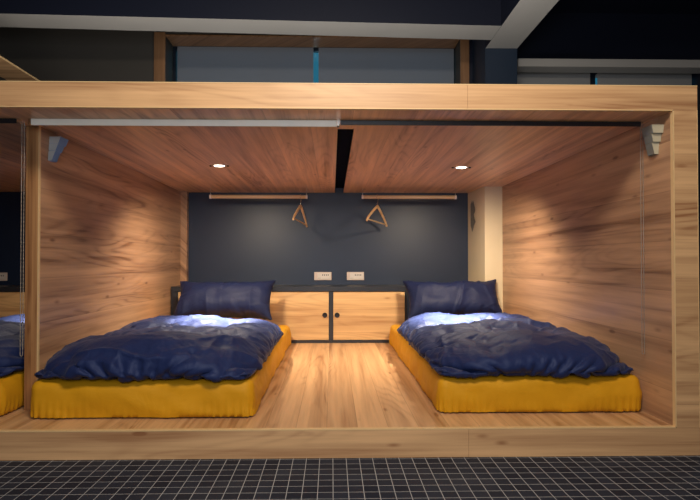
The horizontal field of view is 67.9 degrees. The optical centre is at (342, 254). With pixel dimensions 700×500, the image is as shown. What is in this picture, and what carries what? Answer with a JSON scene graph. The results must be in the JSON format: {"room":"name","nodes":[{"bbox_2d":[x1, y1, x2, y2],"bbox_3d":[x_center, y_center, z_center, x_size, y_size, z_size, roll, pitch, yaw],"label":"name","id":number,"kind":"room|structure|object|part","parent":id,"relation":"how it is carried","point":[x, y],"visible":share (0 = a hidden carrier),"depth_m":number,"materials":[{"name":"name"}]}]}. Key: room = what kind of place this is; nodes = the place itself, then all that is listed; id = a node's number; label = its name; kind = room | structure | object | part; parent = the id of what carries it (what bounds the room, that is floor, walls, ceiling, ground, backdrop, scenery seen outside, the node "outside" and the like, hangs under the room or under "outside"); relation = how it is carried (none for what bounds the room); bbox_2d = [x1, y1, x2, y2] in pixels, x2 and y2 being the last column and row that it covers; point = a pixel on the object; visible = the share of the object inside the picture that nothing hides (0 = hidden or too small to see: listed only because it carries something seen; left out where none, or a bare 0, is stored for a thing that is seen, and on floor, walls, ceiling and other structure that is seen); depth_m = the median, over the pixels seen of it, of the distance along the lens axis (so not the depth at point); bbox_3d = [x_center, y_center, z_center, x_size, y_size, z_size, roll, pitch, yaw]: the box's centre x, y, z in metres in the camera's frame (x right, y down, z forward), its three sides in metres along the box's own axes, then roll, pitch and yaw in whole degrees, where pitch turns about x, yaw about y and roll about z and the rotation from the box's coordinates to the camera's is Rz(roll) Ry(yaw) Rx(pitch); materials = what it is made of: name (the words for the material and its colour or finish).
{"room":"dormitory","nodes":[
{"label":"dormitory","id":0,"kind":"room"},
{"bbox_2d":[0,13,699,324],"bbox_3d":[-0.598,-0.684,4.879,8.400,3.100,0.300,0,-1,-1],"label":"wall","id":1,"kind":"structure","parent":0,"point":[231,240],"depth_m":4.73,"materials":[{"name":"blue paint"}]},
{"bbox_2d":[0,273,6,280],"bbox_3d":[-3.084,0.195,4.661,0.157,0.074,0.012,0,-1,-1],"label":"wall outlet","id":2,"kind":"object","parent":1,"relation":"attached to","point":[3,276],"visible":1,"depth_m":4.66,"materials":[{"name":"white plastic"}]},
{"bbox_2d":[0,274,5,279],"bbox_3d":[-3.073,0.194,4.657,0.123,0.052,0.002,0,-1,-1],"label":"socket","id":3,"kind":"object","parent":2,"relation":"attached to","point":[2,276],"depth_m":4.66,"materials":[{"name":"white plastic"}]},
{"bbox_2d":[0,56,39,80],"bbox_3d":[-2.454,-1.360,3.499,0.243,0.014,2.398,0,-1,-1],"label":"trim","id":4,"kind":"structure","parent":1,"relation":"attached to","point":[9,71],"depth_m":3.86,"materials":[{"name":"brown wood"}]},
{"bbox_2d":[154,32,165,81],"bbox_3d":[-1.654,-1.387,4.704,0.100,1.260,0.024,0,-1,-1],"label":"trim","id":5,"kind":"structure","parent":1,"relation":"attached to","point":[159,37],"depth_m":4.70,"materials":[{"name":"brown wood"}]},
{"bbox_2d":[173,47,318,81],"bbox_3d":[-0.270,-1.423,5.018,2.700,1.140,0.050,0,-1,-1],"label":"window","id":6,"kind":"structure","parent":1,"relation":"in","point":[316,50],"depth_m":4.97,"materials":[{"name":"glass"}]},
{"bbox_2d":[177,46,313,82],"bbox_3d":[-0.920,-1.422,4.948,1.287,1.107,0.048,0,-1,-1],"label":"window blind","id":7,"kind":"object","parent":6,"relation":"attached to","point":[194,64],"visible":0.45,"depth_m":4.94,"materials":[{"name":"grey fabric"}]},
{"bbox_2d":[166,34,459,47],"bbox_3d":[-0.263,-1.987,4.843,2.677,0.014,0.220,0,-1,-1],"label":"trim","id":8,"kind":"structure","parent":1,"relation":"attached to","point":[176,40],"depth_m":4.82,"materials":[{"name":"brown wood"}]},
{"bbox_2d":[314,272,331,279],"bbox_3d":[-0.177,0.192,4.719,0.157,0.074,0.012,0,-1,-1],"label":"wall outlet","id":9,"kind":"object","parent":1,"relation":"attached to","point":[317,275],"visible":1,"depth_m":4.71,"materials":[{"name":"white plastic"}]},
{"bbox_2d":[317,273,330,278],"bbox_3d":[-0.166,0.191,4.715,0.123,0.052,0.002,0,-1,-1],"label":"socket","id":10,"kind":"object","parent":9,"relation":"attached to","point":[319,275],"depth_m":4.71,"materials":[{"name":"white plastic"}]},
{"bbox_2d":[347,272,363,279],"bbox_3d":[0.118,0.192,4.725,0.157,0.074,0.012,0,-1,-1],"label":"wall outlet","id":11,"kind":"object","parent":1,"relation":"attached to","point":[350,275],"visible":1,"depth_m":4.72,"materials":[{"name":"white plastic"}]},
{"bbox_2d":[350,273,362,278],"bbox_3d":[0.130,0.191,4.721,0.123,0.052,0.002,0,-1,-1],"label":"socket","id":12,"kind":"object","parent":11,"relation":"attached to","point":[352,275],"depth_m":4.72,"materials":[{"name":"white plastic"}]},
{"bbox_2d":[319,48,453,83],"bbox_3d":[0.419,-1.422,4.975,1.293,1.107,0.048,0,-1,-1],"label":"window blind","id":13,"kind":"object","parent":1,"relation":"attached to","point":[336,65],"visible":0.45,"depth_m":4.96,"materials":[{"name":"grey fabric"}]},
{"bbox_2d":[460,39,468,83],"bbox_3d":[1.120,-1.386,4.759,0.080,1.260,0.024,0,-1,-1],"label":"trim","id":14,"kind":"structure","parent":1,"relation":"attached to","point":[464,43],"depth_m":4.75,"materials":[{"name":"brown wood"}]},
{"bbox_2d":[468,186,502,312],"bbox_3d":[1.241,0.087,4.539,0.176,1.311,0.428,0,-1,-1],"label":"column","id":15,"kind":"structure","parent":1,"relation":"attached to","point":[485,242],"depth_m":4.33,"materials":[{"name":"beige paint"}]},
{"bbox_2d":[471,202,475,230],"bbox_3d":[1.156,-0.345,4.648,0.001,0.282,0.247,0,-1,-1],"label":"worn patch","id":16,"kind":"object","parent":15,"relation":"attached to","point":[473,221],"visible":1,"depth_m":4.62,"materials":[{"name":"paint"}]},
{"bbox_2d":[472,40,516,83],"bbox_3d":[1.334,-1.468,4.578,0.270,1.540,0.400,0,-1,-1],"label":"column","id":17,"kind":"structure","parent":1,"relation":"attached to","point":[489,65],"depth_m":4.38,"materials":[{"name":"blue paint"}]},
{"bbox_2d":[517,72,589,84],"bbox_3d":[1.968,-1.301,4.944,0.772,0.865,0.048,0,-1,-1],"label":"window blind","id":18,"kind":"object","parent":1,"relation":"attached to","point":[522,77],"visible":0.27,"depth_m":4.93,"materials":[{"name":"grey fabric"}]},
{"bbox_2d":[590,73,596,84],"bbox_3d":[2.455,-1.302,5.023,1.790,0.900,0.050,0,-1,-1],"label":"window","id":19,"kind":"structure","parent":1,"relation":"in","point":[592,75],"depth_m":5.00,"materials":[{"name":"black glass"}]},
{"bbox_2d":[517,58,699,73],"bbox_3d":[2.581,-1.716,4.730,2.030,0.070,0.148,0,-1,-1],"label":"trim","id":20,"kind":"structure","parent":1,"relation":"attached to","point":[523,64],"depth_m":4.67,"materials":[{"name":"grey paint"}]},
{"bbox_2d":[595,73,691,84],"bbox_3d":[2.878,-1.301,4.962,0.908,0.865,0.048,0,-1,-1],"label":"window blind","id":21,"kind":"object","parent":1,"relation":"attached to","point":[602,78],"visible":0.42,"depth_m":4.95,"materials":[{"name":"grey fabric"}]},
{"bbox_2d":[0,455,699,499],"bbox_3d":[-0.532,0.872,1.608,8.400,0.100,7.000,0,-1,-1],"label":"floor","id":22,"kind":"structure","parent":0,"point":[550,477],"depth_m":1.91,"materials":[{"name":"black tile"}]},
{"bbox_2d":[0,81,699,460],"bbox_3d":[-1.382,0.077,3.400,5.673,1.535,2.597,0,-1,-1],"label":"pod","id":23,"kind":"object","parent":22,"relation":"on","point":[107,229],"depth_m":2.47,"materials":[{"name":"brown wood"}]},
{"bbox_2d":[0,369,23,415],"bbox_3d":[-1.973,0.642,3.266,0.940,0.166,2.057,0,-1,-1],"label":"mattress","id":24,"kind":"object","parent":23,"relation":"on","point":[11,385],"visible":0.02,"depth_m":2.35,"materials":[{"name":"yellow fabric"}]},
{"bbox_2d":[0,314,24,376],"bbox_3d":[-1.977,0.468,3.043,0.965,0.189,1.679,0,-1,-1],"label":"duvet","id":25,"kind":"object","parent":24,"relation":"on","point":[11,361],"visible":0.21,"depth_m":2.50,"materials":[{"name":"blue fabric"}]},
{"bbox_2d":[0,285,24,316],"bbox_3d":[-2.804,0.504,4.490,2.573,0.475,0.348,0,-1,-1],"label":"base cabinet","id":26,"kind":"object","parent":23,"relation":"on","point":[9,294],"visible":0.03,"depth_m":4.33,"materials":[{"name":"brown wood"}]},
{"bbox_3d":[-2.804,0.287,4.493,2.573,0.042,0.348,0,-1,-1],"label":"panel","id":27,"kind":"part","parent":26,"relation":"part of","materials":[{"name":"black wood"}]},
{"bbox_2d":[0,118,24,355],"bbox_3d":[-2.113,-0.076,2.271,1.412,1.046,0.028,0,-1,-1],"label":"roller blind","id":28,"kind":"object","parent":23,"relation":"attached to","point":[2,120],"visible":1,"depth_m":2.29,"materials":[{"name":"black metal"}]},
{"bbox_3d":[-1.414,-0.070,2.297,0.015,1.034,0.004,0,-1,0],"label":"bead chain","id":29,"kind":"part","parent":28,"relation":"part of","materials":[{"name":"silver metal"}]},
{"bbox_3d":[-2.854,-0.591,3.542,2.735,0.018,2.270,0,-1,-1],"label":"ceiling panel","id":30,"kind":"part","parent":23,"relation":"part of","materials":[{"name":"brown wood"}]},
{"bbox_3d":[-1.378,-0.509,2.525,0.053,0.118,0.087,0,-1,-1],"label":"stepped bracket","id":31,"kind":"part","parent":23,"relation":"part of","materials":[{"name":"white plastic"}]},
{"bbox_2d":[30,325,290,417],"bbox_3d":[-0.896,0.642,3.281,0.990,0.166,2.072,0,-1,-1],"label":"mattress","id":32,"kind":"object","parent":23,"relation":"on","point":[50,397],"visible":0.47,"depth_m":2.26,"materials":[{"name":"yellow fabric"}]},
{"bbox_2d":[34,314,283,382],"bbox_3d":[-0.893,0.467,3.000,1.026,0.192,1.593,0,-1,-1],"label":"duvet","id":33,"kind":"object","parent":32,"relation":"on","point":[215,348],"visible":1,"depth_m":2.32,"materials":[{"name":"blue fabric"}]},
{"bbox_2d":[173,280,275,319],"bbox_3d":[-0.923,0.352,4.075,0.779,0.304,0.272,0,-1,1],"label":"pillow","id":34,"kind":"object","parent":32,"relation":"on","point":[222,299],"visible":0.91,"depth_m":3.98,"materials":[{"name":"blue fabric"}]},
{"bbox_2d":[28,118,338,126],"bbox_3d":[-0.696,-0.584,2.307,1.366,0.029,0.028,0,-1,-1],"label":"roller blind","id":35,"kind":"object","parent":23,"relation":"attached to","point":[67,122],"visible":0.97,"depth_m":2.29,"materials":[{"name":"beige metal"}]},
{"bbox_3d":[-1.419,-0.151,4.673,0.058,0.832,0.056,0,-1,-1],"label":"corner post","id":36,"kind":"part","parent":23,"relation":"part of","materials":[{"name":"brown wood"}]},
{"bbox_3d":[-0.738,-0.591,3.584,1.377,0.018,2.270,0,-1,-1],"label":"ceiling panel","id":37,"kind":"part","parent":23,"relation":"part of","materials":[{"name":"brown wood"}]},
{"bbox_2d":[210,164,228,166],"bbox_3d":[-0.803,-0.581,3.393,0.100,0.006,0.096,1,-1,-45],"label":"recessed light","id":38,"kind":"object","parent":23,"relation":"attached to","point":[213,165],"visible":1,"depth_m":3.38,"materials":[{"name":"white plastic"}]},
{"bbox_2d":[209,188,307,198],"bbox_3d":[-0.708,-0.522,4.394,0.824,0.094,0.035,0,-1,-1],"label":"hanging rail","id":39,"kind":"object","parent":23,"relation":"hanging from","point":[210,195],"visible":1,"depth_m":4.38,"materials":[{"name":"brown wood"}]},
{"bbox_3d":[-0.708,-0.492,4.394,0.796,0.031,0.031,0,-1,-1],"label":"rod","id":40,"kind":"part","parent":39,"relation":"part of","materials":[{"name":"brown wood"}]},
{"bbox_2d":[292,194,307,226],"bbox_3d":[-0.355,-0.380,4.389,0.020,0.267,0.444,0,-1,11],"label":"hanger","id":41,"kind":"object","parent":39,"relation":"hanging from","point":[300,205],"visible":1,"depth_m":4.39,"materials":[{"name":"brown wood"}]},
{"bbox_3d":[-0.355,-0.336,4.389,0.020,0.179,0.444,0,-1,11],"label":"shoulder arm","id":42,"kind":"part","parent":41,"relation":"part of","materials":[{"name":"brown wood"}]},
{"bbox_2d":[171,285,406,342],"bbox_3d":[-0.447,0.505,4.537,1.980,0.475,0.350,0,-1,-1],"label":"base cabinet","id":43,"kind":"object","parent":23,"relation":"on","point":[312,313],"visible":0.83,"depth_m":4.38,"materials":[{"name":"brown wood"}]},
{"bbox_3d":[-1.083,0.512,4.370,0.587,0.405,0.020,0,-1,-1],"label":"door","id":44,"kind":"part","parent":43,"relation":"part of","materials":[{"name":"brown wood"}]},
{"bbox_3d":[-0.447,0.288,4.540,1.980,0.042,0.348,0,-1,-1],"label":"panel","id":45,"kind":"part","parent":43,"relation":"part of","materials":[{"name":"black wood"}]},
{"bbox_3d":[-0.438,0.512,4.383,0.647,0.405,0.020,0,-1,-1],"label":"door","id":46,"kind":"part","parent":43,"relation":"part of","materials":[{"name":"brown wood"}]},
{"bbox_3d":[-0.444,0.729,4.379,1.980,0.023,0.026,0,-1,-1],"label":"rail","id":47,"kind":"part","parent":43,"relation":"part of","materials":[{"name":"black wood"}]},
{"bbox_3d":[0.225,0.513,4.396,0.603,0.405,0.020,0,-1,-1],"label":"door","id":48,"kind":"part","parent":43,"relation":"part of","materials":[{"name":"brown wood"}]},
{"bbox_3d":[-1.411,-0.608,2.282,5.570,0.018,0.306,0,-1,-1],"label":"ceiling panel","id":49,"kind":"part","parent":23,"relation":"part of","materials":[{"name":"brown wood"}]},
{"bbox_2d":[362,188,456,198],"bbox_3d":[0.567,-0.521,4.420,0.806,0.094,0.035,0,-1,-1],"label":"hanging rail","id":50,"kind":"object","parent":23,"relation":"hanging from","point":[455,195],"visible":1,"depth_m":4.41,"materials":[{"name":"brown wood"}]},
{"bbox_2d":[366,195,386,226],"bbox_3d":[0.294,-0.382,4.405,0.020,0.263,0.444,0,-1,27],"label":"hanger","id":51,"kind":"object","parent":50,"relation":"hanging from","point":[377,205],"visible":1,"depth_m":4.40,"materials":[{"name":"brown wood"}]},
{"bbox_3d":[0.294,-0.338,4.405,0.020,0.175,0.444,0,-1,27],"label":"shoulder arm","id":52,"kind":"part","parent":51,"relation":"part of","materials":[{"name":"brown wood"}]},
{"bbox_3d":[0.567,-0.492,4.419,0.778,0.031,0.031,0,-1,-1],"label":"rod","id":53,"kind":"part","parent":50,"relation":"part of","materials":[{"name":"brown wood"}]},
{"bbox_2d":[452,166,470,168],"bbox_3d":[0.789,-0.580,3.455,0.100,0.006,0.096,1,-1,-45],"label":"recessed light","id":54,"kind":"object","parent":23,"relation":"attached to","point":[456,167],"visible":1,"depth_m":3.45,"materials":[{"name":"white plastic"}]},
{"bbox_3d":[0.691,-0.590,3.613,1.315,0.018,2.270,0,-1,-1],"label":"ceiling panel","id":55,"kind":"part","parent":23,"relation":"part of","materials":[{"name":"brown wood"}]},
{"bbox_2d":[338,120,644,353],"bbox_3d":[0.671,-0.075,2.327,1.387,1.046,0.028,0,-1,-1],"label":"roller blind","id":56,"kind":"object","parent":23,"relation":"attached to","point":[341,122],"visible":0.99,"depth_m":2.32,"materials":[{"name":"black metal"}]},
{"bbox_3d":[1.357,-0.069,2.353,0.015,1.034,0.004,0,-1,0],"label":"bead chain","id":57,"kind":"part","parent":56,"relation":"part of","materials":[{"name":"silver metal"}]},
{"bbox_2d":[389,325,641,412],"bbox_3d":[0.877,0.643,3.337,0.946,0.166,2.025,0,-1,-1],"label":"mattress","id":58,"kind":"object","parent":23,"relation":"on","point":[501,393],"visible":0.42,"depth_m":2.34,"materials":[{"name":"yellow fabric"}]},
{"bbox_2d":[403,279,501,318],"bbox_3d":[0.888,0.355,4.170,0.776,0.315,0.270,0,-1,-2],"label":"pillow","id":59,"kind":"object","parent":58,"relation":"on","point":[463,297],"visible":0.81,"depth_m":4.08,"materials":[{"name":"blue fabric"}]},
{"bbox_2d":[397,312,633,378],"bbox_3d":[0.874,0.469,3.132,0.965,0.189,1.679,0,-1,-1],"label":"duvet","id":60,"kind":"object","parent":58,"relation":"on","point":[474,345],"visible":1,"depth_m":2.44,"materials":[{"name":"blue fabric"}]},
{"bbox_3d":[1.348,-0.498,2.266,0.053,0.118,0.087,0,-1,-1],"label":"stepped bracket","id":61,"kind":"part","parent":23,"relation":"part of","materials":[{"name":"white plastic"}]},
{"bbox_3d":[1.429,0.055,2.167,0.096,1.319,0.018,0,-1,-1],"label":"post","id":62,"kind":"part","parent":23,"relation":"part of","materials":[{"name":"brown wood"}]},
{"bbox_2d":[548,0,699,13],"bbox_3d":[-0.532,-2.328,1.651,8.400,0.100,7.000,0,-1,-1],"label":"ceiling","id":63,"kind":"structure","parent":0,"point":[562,6],"depth_m":4.68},
{"bbox_2d":[0,0,500,39],"bbox_3d":[-1.784,-1.997,3.934,6.002,0.500,0.253,0,-1,-3],"label":"ceiling beam","id":64,"kind":"structure","parent":63,"relation":"attached to","point":[435,19],"depth_m":3.91,"materials":[{"name":"grey paint"}]},
{"bbox_2d":[485,0,558,47],"bbox_3d":[1.401,-2.033,1.286,0.268,0.500,6.200,0,-1,-1],"label":"beam","id":65,"kind":"structure","parent":63,"relation":"attached to","point":[519,18],"depth_m":3.90,"materials":[{"name":"grey paint"}]}
]}

